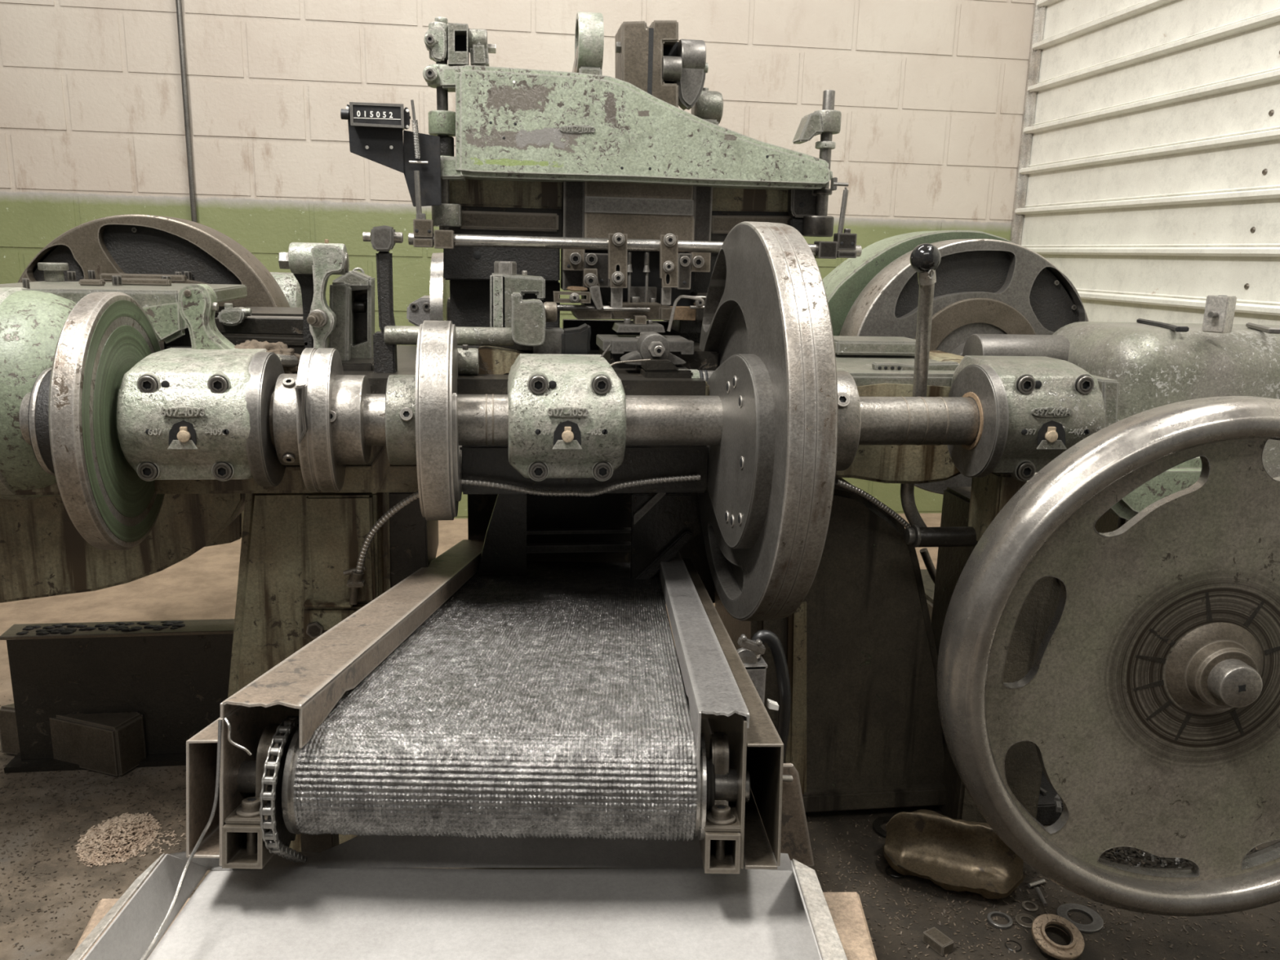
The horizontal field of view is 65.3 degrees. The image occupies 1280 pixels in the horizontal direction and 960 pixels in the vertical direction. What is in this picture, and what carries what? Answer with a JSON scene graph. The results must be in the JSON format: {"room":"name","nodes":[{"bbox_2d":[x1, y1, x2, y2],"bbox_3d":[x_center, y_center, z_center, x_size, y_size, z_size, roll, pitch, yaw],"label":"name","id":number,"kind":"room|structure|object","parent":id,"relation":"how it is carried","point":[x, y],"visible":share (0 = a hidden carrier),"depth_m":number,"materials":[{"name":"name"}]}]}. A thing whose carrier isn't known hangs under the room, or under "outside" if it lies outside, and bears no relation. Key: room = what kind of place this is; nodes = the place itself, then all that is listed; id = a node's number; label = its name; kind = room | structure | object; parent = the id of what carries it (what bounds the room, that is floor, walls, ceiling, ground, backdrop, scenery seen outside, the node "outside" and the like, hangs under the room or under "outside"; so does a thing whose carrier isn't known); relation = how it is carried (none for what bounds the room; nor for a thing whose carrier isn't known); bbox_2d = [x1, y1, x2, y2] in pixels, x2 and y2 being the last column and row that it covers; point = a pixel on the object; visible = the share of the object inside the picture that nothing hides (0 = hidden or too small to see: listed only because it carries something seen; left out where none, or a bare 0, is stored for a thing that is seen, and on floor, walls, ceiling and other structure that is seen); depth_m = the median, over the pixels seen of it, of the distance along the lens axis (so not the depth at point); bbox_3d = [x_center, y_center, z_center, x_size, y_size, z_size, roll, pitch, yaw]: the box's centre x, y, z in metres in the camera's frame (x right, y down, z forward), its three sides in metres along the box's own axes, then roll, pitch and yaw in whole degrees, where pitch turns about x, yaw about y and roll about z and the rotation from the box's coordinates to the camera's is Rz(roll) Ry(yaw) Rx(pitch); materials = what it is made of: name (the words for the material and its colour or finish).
{"room":"metal workshop","nodes":[
{"label":"metal workshop","id":0,"kind":"room"},
{"bbox_2d":[0,0,1035,518],"bbox_3d":[-1.575,-1.299,3.669,6.312,2.950,0.203,0,13,-8],"label":"wall","id":1,"kind":"structure","parent":0,"point":[930,95],"depth_m":3.65,"materials":[{"name":"paint"}]},
{"bbox_2d":[175,0,197,222],"bbox_3d":[-1.604,-1.414,3.515,0.019,2.640,0.018,0,13,-8],"label":"conduit","id":2,"kind":"object","parent":1,"relation":"attached to","point":[178,2],"visible":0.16,"depth_m":3.53,"materials":[{"name":"metal"}]},
{"bbox_2d":[0,512,1279,959],"bbox_3d":[-1.039,0.901,0.941,6.592,0.100,6.697,0,13,-8],"label":"floor","id":3,"kind":"structure","parent":0,"point":[202,585],"depth_m":1.76,"materials":[{"name":"concrete"}]},
{"bbox_2d":[0,703,146,777],"bbox_3d":[-1.180,0.528,2.090,0.306,0.110,0.096,5,13,16],"label":"block","id":4,"kind":"object","parent":3,"relation":"on","point":[111,744],"visible":0.65,"depth_m":2.04,"materials":[{"name":"brown metal"}]},
{"bbox_2d":[0,618,234,773],"bbox_3d":[-1.018,0.440,2.067,0.553,0.300,0.070,0,13,-8],"label":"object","id":5,"kind":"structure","parent":3,"relation":"on","point":[175,674],"depth_m":2.05,"materials":[{"name":"black metal"}]},
{"bbox_2d":[75,812,162,866],"bbox_3d":[-0.948,0.638,1.814,0.139,0.028,0.172,-2,13,-14],"label":"pile","id":6,"kind":"object","parent":3,"relation":"on","point":[117,826],"visible":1,"depth_m":1.80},
{"bbox_2d":[123,816,186,861],"bbox_3d":[-0.875,0.651,1.818,0.264,0.005,0.132,4,13,9],"label":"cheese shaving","id":7,"kind":"object","parent":3,"relation":"on","point":[157,824],"visible":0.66,"depth_m":1.81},
{"bbox_2d":[0,683,495,959],"bbox_3d":[-1.046,0.661,1.755,2.693,0.006,2.245,-4,14,-24],"label":"debris","id":8,"kind":"object","parent":3,"relation":"on","point":[184,771],"visible":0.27,"depth_m":1.82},
{"bbox_2d":[269,271,302,307],"bbox_3d":[-0.905,-0.009,2.481,0.194,0.995,0.150,0,13,-8],"label":"drum","id":9,"kind":"object","parent":3,"relation":"on","point":[288,283],"visible":0.09,"depth_m":2.34,"materials":[{"name":"green paint"}]},
{"bbox_2d":[17,213,290,342],"bbox_3d":[-1.070,-0.285,2.208,0.582,0.582,0.180,0,13,-8],"label":"flywheel","id":10,"kind":"object","parent":9,"relation":"attached to","point":[131,243],"visible":0.3,"depth_m":2.14,"materials":[{"name":"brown metal"}]},
{"bbox_2d":[227,492,438,852],"bbox_3d":[-0.564,0.308,1.823,0.373,0.687,0.384,0,13,-8],"label":"pedestal","id":11,"kind":"object","parent":3,"relation":"on","point":[296,548],"visible":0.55,"depth_m":1.63,"materials":[{"name":"green paint"}]},
{"bbox_2d":[342,565,365,604],"bbox_3d":[-0.459,0.169,1.606,0.036,0.062,0.020,0,13,-8],"label":"fitting","id":12,"kind":"object","parent":11,"relation":"attached to","point":[356,581],"visible":1,"depth_m":1.60,"materials":[{"name":"brown metal"}]},
{"bbox_2d":[355,490,418,573],"bbox_3d":[-0.392,0.081,1.570,0.130,0.154,0.016,5,13,13],"label":"hose","id":13,"kind":"object","parent":12,"relation":"attached to","point":[373,531],"visible":0.94,"depth_m":1.57,"materials":[{"name":"metal"}]},
{"bbox_2d":[0,342,709,495],"bbox_3d":[-0.509,-0.151,1.797,1.184,0.232,0.565,0,13,-8],"label":"bed","id":14,"kind":"object","parent":11,"relation":"on","point":[491,464],"depth_m":1.58,"materials":[{"name":"green paint"}]},
{"bbox_2d":[0,287,76,499],"bbox_3d":[-1.202,-0.132,1.520,0.750,0.327,0.327,0,13,-8],"label":"housing","id":15,"kind":"object","parent":14,"relation":"on","point":[32,322],"visible":0.23,"depth_m":1.44,"materials":[{"name":"green paint"}]},
{"bbox_2d":[0,493,245,603],"bbox_3d":[-0.957,0.056,1.847,0.529,0.244,0.360,0,13,-8],"label":"guard","id":16,"kind":"object","parent":14,"relation":"attached to","point":[42,553],"visible":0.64,"depth_m":1.68,"materials":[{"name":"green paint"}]},
{"bbox_2d":[0,280,328,355],"bbox_3d":[-0.845,-0.268,1.764,0.546,0.152,0.445,0,13,-8],"label":"machine frame arm","id":17,"kind":"object","parent":14,"relation":"on","point":[160,303],"visible":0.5,"depth_m":1.67,"materials":[{"name":"green paint"}]},
{"bbox_2d":[37,262,68,281],"bbox_3d":[-1.117,-0.396,1.904,0.051,0.034,0.051,0,13,-8],"label":"bolt","id":18,"kind":"object","parent":17,"relation":"on","point":[53,272],"visible":1,"depth_m":1.89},
{"bbox_2d":[22,270,191,288],"bbox_3d":[-0.977,-0.376,1.871,0.218,0.018,0.572,-3,14,-20],"label":"bars","id":19,"kind":"object","parent":17,"relation":"on","point":[117,279],"visible":0.96,"depth_m":1.84,"materials":[{"name":"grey metal"}]},
{"bbox_2d":[116,347,286,486],"bbox_3d":[-0.625,-0.087,1.446,0.187,0.196,0.205,0,13,-8],"label":"block","id":20,"kind":"object","parent":14,"relation":"on","point":[183,413],"visible":0.99,"depth_m":1.37,"materials":[{"name":"paint"}]},
{"bbox_2d":[177,284,235,349],"bbox_3d":[-0.643,-0.230,1.515,0.093,0.130,0.047,0,13,-8],"label":"lever","id":21,"kind":"object","parent":20,"relation":"attached to","point":[197,304],"visible":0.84,"depth_m":1.49,"materials":[{"name":"green paint"}]},
{"bbox_2d":[19,391,979,445],"bbox_3d":[-0.149,-0.091,1.517,1.442,0.078,0.078,0,13,-8],"label":"shaft","id":22,"kind":"object","parent":20,"relation":"on","point":[482,419],"visible":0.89,"depth_m":1.52,"materials":[{"name":"metal"}]},
{"bbox_2d":[27,292,164,550],"bbox_3d":[-0.779,-0.083,1.425,0.111,0.366,0.366,0,13,-8],"label":"disc","id":23,"kind":"object","parent":22,"relation":"attached to","point":[72,415],"visible":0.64,"depth_m":1.33,"materials":[{"name":"metal"}]},
{"bbox_2d":[269,347,371,492],"bbox_3d":[-0.480,-0.086,1.466,0.154,0.213,0.182,0,13,-8],"label":"cam collar","id":24,"kind":"object","parent":22,"relation":"attached to","point":[316,413],"visible":0.91,"depth_m":1.41,"materials":[{"name":"metal"}]},
{"bbox_2d":[385,320,462,520],"bbox_3d":[-0.321,-0.088,1.494,0.103,0.298,0.280,0,13,-8],"label":"disc","id":25,"kind":"object","parent":22,"relation":"attached to","point":[421,408],"visible":0.94,"depth_m":1.40,"materials":[{"name":"metal"}]},
{"bbox_2d":[697,221,861,621],"bbox_3d":[0.221,-0.089,1.572,0.207,0.612,0.612,0,13,-8],"label":"flywheel","id":26,"kind":"object","parent":22,"relation":"attached to","point":[792,420],"visible":0.97,"depth_m":1.36,"materials":[{"name":"metal"}]},
{"bbox_2d":[166,302,307,347],"bbox_3d":[-0.672,-0.255,1.665,0.254,0.080,0.110,0,13,-8],"label":"rail","id":27,"kind":"object","parent":14,"relation":"on","point":[238,320],"visible":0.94,"depth_m":1.65,"materials":[{"name":"black metal"}]},
{"bbox_2d":[278,239,349,349],"bbox_3d":[-0.518,-0.286,1.592,0.104,0.190,0.118,0,13,-8],"label":"rocker arm","id":28,"kind":"object","parent":27,"relation":"attached to","point":[312,264],"visible":0.94,"depth_m":1.57},
{"bbox_2d":[234,339,301,373],"bbox_3d":[-0.589,-0.182,1.553,0.131,0.074,0.086,0,13,-8],"label":"rag","id":29,"kind":"object","parent":14,"relation":"on","point":[278,348],"visible":0.3,"depth_m":1.54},
{"bbox_2d":[276,354,297,367],"bbox_3d":[-0.541,-0.182,1.523,0.020,0.023,0.038,7,14,22],"label":"pin","id":30,"kind":"object","parent":14,"relation":"on","point":[289,361],"visible":0.74,"depth_m":1.52,"materials":[{"name":"metal"}]},
{"bbox_2d":[328,266,374,370],"bbox_3d":[-0.481,-0.263,1.664,0.084,0.176,0.140,0,13,-8],"label":"bracket","id":31,"kind":"object","parent":14,"relation":"on","point":[352,294],"visible":0.91,"depth_m":1.65,"materials":[{"name":"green metal"}]},
{"bbox_2d":[362,225,403,373],"bbox_3d":[-0.406,-0.285,1.590,0.061,0.232,0.043,0,13,-8],"label":"vertical rod","id":32,"kind":"object","parent":14,"relation":"on","point":[383,239],"visible":0.97,"depth_m":1.57,"materials":[{"name":"metal"}]},
{"bbox_2d":[430,252,449,320],"bbox_3d":[-0.433,-0.356,2.177,0.034,0.274,0.274,0,13,-8],"label":"rear cam","id":33,"kind":"object","parent":14,"relation":"attached to","point":[439,286],"visible":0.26,"depth_m":2.05,"materials":[{"name":"metal"}]},
{"bbox_2d":[406,295,450,326],"bbox_3d":[-0.450,-0.370,2.190,0.113,0.064,0.124,0,13,-8],"label":"block","id":34,"kind":"object","parent":33,"relation":"attached to","point":[418,311],"visible":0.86,"depth_m":2.13,"materials":[{"name":"metal"}]},
{"bbox_2d":[383,292,557,346],"bbox_3d":[-0.271,-0.260,1.611,0.275,0.085,0.060,0,13,-8],"label":"rod","id":35,"kind":"object","parent":14,"relation":"attached to","point":[529,317],"visible":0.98,"depth_m":1.60,"materials":[{"name":"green metal"}]},
{"bbox_2d":[489,261,545,353],"bbox_3d":[-0.215,-0.275,1.730,0.099,0.202,0.120,0,13,-8],"label":"block","id":36,"kind":"object","parent":14,"relation":"on","point":[504,281],"visible":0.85,"depth_m":1.68,"materials":[{"name":"green paint"}]},
{"bbox_2d":[532,323,591,354],"bbox_3d":[-0.124,-0.224,1.643,0.103,0.065,0.055,0,13,-8],"label":"block","id":37,"kind":"object","parent":14,"relation":"on","point":[557,340],"visible":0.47,"depth_m":1.62,"materials":[{"name":"metal"}]},
{"bbox_2d":[507,353,626,481],"bbox_3d":[-0.115,-0.094,1.515,0.169,0.172,0.202,0,13,-8],"label":"block","id":38,"kind":"object","parent":14,"relation":"on","point":[567,412],"visible":1,"depth_m":1.44,"materials":[{"name":"paint"}]},
{"bbox_2d":[461,474,700,497],"bbox_3d":[-0.093,0.010,1.577,0.385,0.033,0.016,-1,13,-10],"label":"hose","id":39,"kind":"object","parent":14,"relation":"attached to","point":[645,482],"visible":0.99,"depth_m":1.57,"materials":[{"name":"metal"}]},
{"bbox_2d":[467,492,715,604],"bbox_3d":[-0.061,0.042,1.983,0.564,0.560,0.375,0,13,-8],"label":"chute","id":40,"kind":"object","parent":14,"relation":"attached to","point":[644,531],"visible":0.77,"depth_m":1.97,"materials":[{"name":"black metal"}]},
{"bbox_2d":[562,292,706,350],"bbox_3d":[0.019,-0.281,2.000,0.335,0.194,0.260,0,13,-8],"label":"mechanism","id":41,"kind":"object","parent":14,"relation":"on","point":[686,323],"visible":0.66,"depth_m":1.93,"materials":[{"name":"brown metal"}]},
{"bbox_2d":[556,304,649,311],"bbox_3d":[-0.078,-0.317,1.849,0.193,0.012,0.020,0,13,-8],"label":"rod","id":42,"kind":"object","parent":41,"relation":"attached to","point":[560,307],"visible":0.75,"depth_m":1.84,"materials":[{"name":"metal"}]},
{"bbox_2d":[443,178,803,327],"bbox_3d":[-0.027,-0.432,1.929,0.691,0.304,0.215,0,13,-8],"label":"frame","id":43,"kind":"object","parent":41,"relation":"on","point":[566,209],"visible":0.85,"depth_m":1.87,"materials":[{"name":"green paint"}]},
{"bbox_2d":[553,285,591,303],"bbox_3d":[-0.124,-0.337,1.818,0.068,0.030,0.036,0,13,-8],"label":"bar","id":44,"kind":"object","parent":43,"relation":"attached to","point":[575,291],"visible":1,"depth_m":1.81,"materials":[{"name":"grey metal"}]},
{"bbox_2d":[582,273,597,288],"bbox_3d":[-0.091,-0.367,1.838,0.027,0.027,0.005,0,13,-8],"label":"bolt","id":45,"kind":"object","parent":43,"relation":"in","point":[589,280],"depth_m":1.83,"materials":[{"name":"metal"}]},
{"bbox_2d":[422,63,832,190],"bbox_3d":[-0.014,-0.637,1.828,0.744,0.192,0.103,0,13,-8],"label":"cast arm","id":46,"kind":"object","parent":43,"relation":"on","point":[513,124],"visible":0.89,"depth_m":1.77},
{"bbox_2d":[340,99,441,206],"bbox_3d":[-0.429,-0.564,1.726,0.164,0.175,0.049,0,13,-8],"label":"counter","id":47,"kind":"object","parent":46,"relation":"attached to","point":[376,134],"depth_m":1.72,"materials":[{"name":"metal"}]},
{"bbox_2d":[428,59,462,230],"bbox_3d":[-0.349,-0.626,1.784,0.056,0.366,0.062,0,13,-8],"label":"rod","id":48,"kind":"object","parent":46,"relation":"attached to","point":[442,122],"visible":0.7,"depth_m":1.77,"materials":[{"name":"metal"}]},
{"bbox_2d":[423,17,496,66],"bbox_3d":[-0.315,-0.766,1.756,0.122,0.079,0.081,0,13,-8],"label":"clamp","id":49,"kind":"object","parent":46,"relation":"on","point":[454,42],"visible":0.99,"depth_m":1.74,"materials":[{"name":"metal"}]},
{"bbox_2d":[572,11,604,75],"bbox_3d":[-0.104,-0.717,1.929,0.055,0.343,0.111,0,13,-8],"label":"roller","id":50,"kind":"object","parent":46,"relation":"on","point":[589,26],"visible":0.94,"depth_m":1.86,"materials":[{"name":"green paint"}]},
{"bbox_2d":[614,20,678,107],"bbox_3d":[0.011,-0.756,1.981,0.128,0.270,0.120,0,13,-8],"label":"block","id":51,"kind":"object","parent":46,"relation":"on","point":[640,49],"visible":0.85,"depth_m":1.91,"materials":[{"name":"brown metal"}]},
{"bbox_2d":[662,39,723,124],"bbox_3d":[0.104,-0.704,2.004,0.098,0.326,0.189,6,14,21],"label":"roller","id":52,"kind":"object","parent":46,"relation":"attached to","point":[688,69],"visible":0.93,"depth_m":1.94,"materials":[{"name":"metal"}]},
{"bbox_2d":[786,89,841,236],"bbox_3d":[0.330,-0.596,1.888,0.085,0.264,0.069,0,13,-8],"label":"bracket","id":53,"kind":"object","parent":46,"relation":"attached to","point":[811,206],"visible":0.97,"depth_m":1.88,"materials":[{"name":"metal"}]},
{"bbox_2d":[408,218,862,258],"bbox_3d":[0.003,-0.434,1.796,0.820,0.055,0.036,0,13,-8],"label":"bar","id":54,"kind":"object","parent":43,"relation":"attached to","point":[844,245],"visible":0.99,"depth_m":1.77,"materials":[{"name":"metal"}]},
{"bbox_2d":[413,170,426,219],"bbox_3d":[-0.381,-0.492,1.730,0.018,0.082,0.012,0,13,-8],"label":"rod","id":55,"kind":"object","parent":54,"relation":"on","point":[420,215],"visible":0.97,"depth_m":1.73,"materials":[{"name":"metal"}]},
{"bbox_2d":[608,232,626,307],"bbox_3d":[-0.041,-0.375,1.790,0.035,0.132,0.032,0,13,-8],"label":"strap","id":56,"kind":"object","parent":54,"relation":"attached to","point":[617,242],"visible":1,"depth_m":1.78,"materials":[{"name":"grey metal"}]},
{"bbox_2d":[611,271,624,284],"bbox_3d":[-0.040,-0.360,1.783,0.023,0.023,0.004,0,13,-8],"label":"bolt","id":57,"kind":"object","parent":56,"relation":"in","point":[617,277],"depth_m":1.78,"materials":[{"name":"metal"}]},
{"bbox_2d":[612,232,625,245],"bbox_3d":[-0.038,-0.426,1.768,0.023,0.023,0.004,0,13,-8],"label":"bolt","id":58,"kind":"object","parent":56,"relation":"in","point":[618,238],"depth_m":1.76,"materials":[{"name":"metal"}]},
{"bbox_2d":[659,233,678,305],"bbox_3d":[0.051,-0.379,1.802,0.034,0.127,0.032,0,13,-8],"label":"strap","id":59,"kind":"object","parent":54,"relation":"attached to","point":[668,243],"visible":1,"depth_m":1.79,"materials":[{"name":"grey metal"}]},
{"bbox_2d":[663,233,675,246],"bbox_3d":[0.053,-0.428,1.781,0.023,0.023,0.004,0,13,-8],"label":"bolt","id":60,"kind":"object","parent":59,"relation":"in","point":[669,239],"depth_m":1.78,"materials":[{"name":"metal"}]},
{"bbox_2d":[830,177,848,233],"bbox_3d":[0.366,-0.507,1.849,0.028,0.100,0.045,0,13,-8],"label":"rod","id":61,"kind":"object","parent":54,"relation":"on","point":[834,183],"visible":1,"depth_m":1.83,"materials":[{"name":"metal"}]},
{"bbox_2d":[689,295,706,309],"bbox_3d":[0.104,-0.329,1.849,0.038,0.024,0.023,0,13,-8],"label":"pin","id":62,"kind":"object","parent":41,"relation":"attached to","point":[699,304],"visible":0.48,"depth_m":1.84,"materials":[{"name":"metal"}]},
{"bbox_2d":[620,331,693,377],"bbox_3d":[0.025,-0.181,1.682,0.109,0.133,0.120,0,13,-8],"label":"cam follower","id":63,"kind":"object","parent":14,"relation":"on","point":[651,345],"visible":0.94,"depth_m":1.65,"materials":[{"name":"metal"}]},
{"bbox_2d":[595,332,718,370],"bbox_3d":[0.024,-0.215,1.855,0.208,0.124,0.230,0,13,-8],"label":"table","id":64,"kind":"object","parent":14,"relation":"on","point":[689,351],"visible":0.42,"depth_m":1.76,"materials":[{"name":"metal"}]},
{"bbox_2d":[612,315,665,332],"bbox_3d":[-0.003,-0.288,1.839,0.088,0.029,0.080,0,13,-8],"label":"stack","id":65,"kind":"object","parent":64,"relation":"on","point":[639,324],"visible":1,"depth_m":1.81,"materials":[{"name":"metal"}]},
{"bbox_2d":[666,294,702,331],"bbox_3d":[0.081,-0.304,1.827,0.062,0.066,0.005,0,13,-8],"label":"rod","id":66,"kind":"object","parent":64,"relation":"on","point":[679,297],"visible":1,"depth_m":1.82,"materials":[{"name":"metal"}]},
{"bbox_2d":[678,368,714,382],"bbox_3d":[0.089,-0.161,1.654,0.130,0.044,0.044,0,13,-8],"label":"roller","id":67,"kind":"object","parent":14,"relation":"on","point":[704,375],"visible":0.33,"depth_m":1.64,"materials":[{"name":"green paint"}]},
{"bbox_2d":[73,892,876,959],"bbox_3d":[-0.132,0.641,0.865,0.714,0.486,0.343,0,13,-8],"label":"wooden pallet","id":68,"kind":"object","parent":3,"relation":"on","point":[846,908],"visible":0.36,"depth_m":0.92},
{"bbox_2d":[66,835,847,959],"bbox_3d":[-0.141,0.384,0.747,0.598,0.059,0.432,1,13,-3],"label":"tray","id":69,"kind":"object","parent":68,"relation":"on","point":[372,897],"visible":0.82,"depth_m":0.88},
{"bbox_2d":[186,539,813,874],"bbox_3d":[-0.099,0.391,1.520,0.599,0.684,1.276,1,13,-1],"label":"conveyor","id":70,"kind":"object","parent":3,"relation":"on","point":[557,699],"visible":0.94,"depth_m":0.91,"materials":[{"name":"metal"}]},
{"bbox_2d":[140,720,222,959],"bbox_3d":[-0.369,0.289,0.793,0.013,0.145,0.147,4,13,10],"label":"wire","id":71,"kind":"object","parent":70,"relation":"hanging from","point":[220,722],"visible":1,"depth_m":0.83,"materials":[{"name":"metal"}]},
{"bbox_2d":[736,630,791,757],"bbox_3d":[0.157,0.295,1.313,0.092,0.216,0.060,0,13,-8],"label":"cable","id":72,"kind":"object","parent":70,"relation":"attached to","point":[751,651],"visible":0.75,"depth_m":1.30,"materials":[{"name":"metal"}]},
{"bbox_2d":[715,477,946,812],"bbox_3d":[0.389,0.290,2.039,0.469,0.670,0.380,0,13,-8],"label":"panel","id":73,"kind":"object","parent":3,"relation":"on","point":[865,731],"visible":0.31,"depth_m":1.88,"materials":[{"name":"metal"}]},
{"bbox_2d":[460,805,1279,959],"bbox_3d":[0.558,0.710,1.721,2.456,0.005,1.541,1,13,0],"label":"debris","id":74,"kind":"object","parent":3,"relation":"on","point":[839,834],"visible":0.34,"depth_m":1.67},
{"bbox_2d":[872,816,891,838],"bbox_3d":[0.481,0.665,1.909,0.072,0.006,0.072,0,13,-8],"label":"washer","id":75,"kind":"object","parent":3,"relation":"on","point":[877,824],"visible":0.4,"depth_m":1.91,"materials":[{"name":"black metal"}]},
{"bbox_2d":[919,547,936,622],"bbox_3d":[0.761,0.329,2.355,0.424,0.476,0.408,0,13,-8],"label":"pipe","id":76,"kind":"object","parent":3,"relation":"on","point":[928,575],"visible":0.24,"depth_m":2.30,"materials":[{"name":"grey metal"}]},
{"bbox_2d":[922,926,954,955],"bbox_3d":[0.473,0.732,1.585,0.026,0.018,0.042,-7,15,-31],"label":"block","id":77,"kind":"object","parent":3,"relation":"on","point":[940,943],"visible":1,"depth_m":1.58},
{"bbox_2d":[882,808,1026,899],"bbox_3d":[0.552,0.653,1.761,0.238,0.097,0.149,6,14,19],"label":"scoop","id":78,"kind":"object","parent":3,"relation":"on","point":[954,855],"visible":0.93,"depth_m":1.79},
{"bbox_2d":[931,472,1060,823],"bbox_3d":[0.662,0.310,1.875,0.207,0.723,0.300,0,13,-8],"label":"frame post","id":79,"kind":"object","parent":3,"relation":"on","point":[975,506],"visible":0.27,"depth_m":1.88,"materials":[{"name":"green paint"}]},
{"bbox_2d":[833,335,964,484],"bbox_3d":[0.429,-0.159,1.951,0.462,0.224,0.520,0,13,-8],"label":"bed","id":80,"kind":"object","parent":79,"relation":"on","point":[878,366],"visible":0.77,"depth_m":1.72,"materials":[{"name":"green paint"}]},
{"bbox_2d":[835,479,911,528],"bbox_3d":[0.412,0.046,1.746,0.171,0.108,0.012,-4,14,-22],"label":"hose","id":81,"kind":"object","parent":80,"relation":"attached to","point":[840,483],"visible":0.94,"depth_m":1.74,"materials":[{"name":"metal"}]},
{"bbox_2d":[839,239,1088,494],"bbox_3d":[0.792,-0.267,2.417,0.614,0.614,0.170,0,13,-8],"label":"flywheel","id":82,"kind":"object","parent":80,"relation":"attached to","point":[982,286],"visible":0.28,"depth_m":2.35,"materials":[{"name":"metal"}]},
{"bbox_2d":[822,230,1013,336],"bbox_3d":[0.651,-0.383,2.571,0.755,0.510,0.164,0,13,-8],"label":"guard","id":83,"kind":"object","parent":82,"relation":"attached to","point":[844,284],"visible":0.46,"depth_m":2.45,"materials":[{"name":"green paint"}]},
{"bbox_2d":[946,355,1105,481],"bbox_3d":[0.630,-0.098,1.628,0.204,0.188,0.186,0,13,-8],"label":"block","id":84,"kind":"object","parent":80,"relation":"on","point":[1033,410],"visible":0.88,"depth_m":1.56,"materials":[{"name":"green metal"}]},
{"bbox_2d":[900,243,977,547],"bbox_3d":[0.508,-0.134,1.682,0.230,0.510,0.112,-5,14,-25],"label":"lever","id":85,"kind":"object","parent":79,"relation":"attached to","point":[925,258],"visible":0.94,"depth_m":1.66,"materials":[{"name":"metal"}]},
{"bbox_2d":[937,395,1279,916],"bbox_3d":[0.771,0.220,1.574,0.756,0.757,0.535,0,13,-8],"label":"wheel","id":86,"kind":"object","parent":79,"relation":"attached to","point":[1148,700],"visible":1,"depth_m":1.37,"materials":[{"name":"metal"}]},
{"bbox_2d":[986,911,1013,929],"bbox_3d":[0.594,0.727,1.650,0.040,0.006,0.040,0,13,-8],"label":"ring","id":87,"kind":"object","parent":3,"relation":"on","point":[990,914],"visible":1,"depth_m":1.65,"materials":[{"name":"metal"}]},
{"bbox_2d":[1014,913,1035,928],"bbox_3d":[0.639,0.729,1.653,0.036,0.003,0.036,0,13,-8],"label":"washer","id":88,"kind":"object","parent":3,"relation":"on","point":[1018,917],"visible":0.81,"depth_m":1.66,"materials":[{"name":"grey metal"}]},
{"bbox_2d":[1035,769,1062,825],"bbox_3d":[0.779,0.622,2.023,0.209,0.055,0.248,0,13,-8],"label":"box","id":89,"kind":"object","parent":3,"relation":"on","point":[1050,806],"visible":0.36,"depth_m":1.93,"materials":[{"name":"metal"}]},
{"bbox_2d":[1031,913,1084,959],"bbox_3d":[0.659,0.726,1.578,0.079,0.041,0.077,0,13,-8],"label":"bushing","id":90,"kind":"object","parent":3,"relation":"on","point":[1042,924],"visible":1,"depth_m":1.57,"materials":[{"name":"brown metal"}]},
{"bbox_2d":[1056,903,1103,933],"bbox_3d":[0.731,0.728,1.662,0.072,0.005,0.072,0,13,-8],"label":"washer","id":91,"kind":"object","parent":3,"relation":"on","point":[1097,924],"visible":0.82,"depth_m":1.66,"materials":[{"name":"metal"}]},
{"bbox_2d":[1100,846,1258,868],"bbox_3d":[0.940,0.671,1.839,0.465,0.048,0.274,0,13,-8],"label":"chips","id":92,"kind":"object","parent":3,"relation":"on","point":[1139,855],"visible":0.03,"depth_m":1.79,"materials":[{"name":"black metal"}]},
{"bbox_2d":[1014,0,1279,481],"bbox_3d":[1.830,-0.717,1.982,0.062,2.717,4.247,0,13,-8],"label":"wall","id":93,"kind":"structure","parent":0,"point":[1153,171],"depth_m":3.18,"materials":[{"name":"white metal"}]},
{"bbox_2d":[1009,0,1046,244],"bbox_3d":[1.532,-1.267,3.989,0.029,2.900,0.044,0,13,-8],"label":"trim","id":94,"kind":"structure","parent":93,"relation":"attached to","point":[1039,13],"depth_m":3.95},
{"bbox_2d":[1052,321,1279,533],"bbox_3d":[1.252,0.154,2.129,0.996,0.942,0.500,0,13,-8],"label":"housing","id":95,"kind":"object","parent":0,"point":[1137,367],"visible":0.32,"depth_m":1.91,"materials":[{"name":"green paint"}]},
{"bbox_2d":[962,333,1070,361],"bbox_3d":[0.792,-0.258,2.103,0.198,0.096,0.096,0,13,-8],"label":"shaft","id":96,"kind":"object","parent":95,"relation":"attached to","point":[1054,346],"visible":0.52,"depth_m":2.06,"materials":[{"name":"metal"}]},
{"bbox_2d":[1136,318,1189,332],"bbox_3d":[1.056,-0.314,2.022,0.026,0.010,0.266,4,13,11],"label":"key","id":97,"kind":"object","parent":95,"relation":"on","point":[1179,329],"visible":1,"depth_m":1.99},
{"bbox_2d":[1201,295,1236,333],"bbox_3d":[1.085,-0.312,1.880,0.054,0.069,0.040,-8,16,-36],"label":"square block","id":98,"kind":"object","parent":95,"relation":"on","point":[1219,313],"visible":1,"depth_m":1.87,"materials":[{"name":"metal"}]},
{"bbox_2d":[1245,322,1279,333],"bbox_3d":[1.266,-0.299,1.976,0.103,0.012,0.164,4,13,11],"label":"bar","id":99,"kind":"object","parent":95,"relation":"on","point":[1259,327],"visible":1,"depth_m":1.94,"materials":[{"name":"metal"}]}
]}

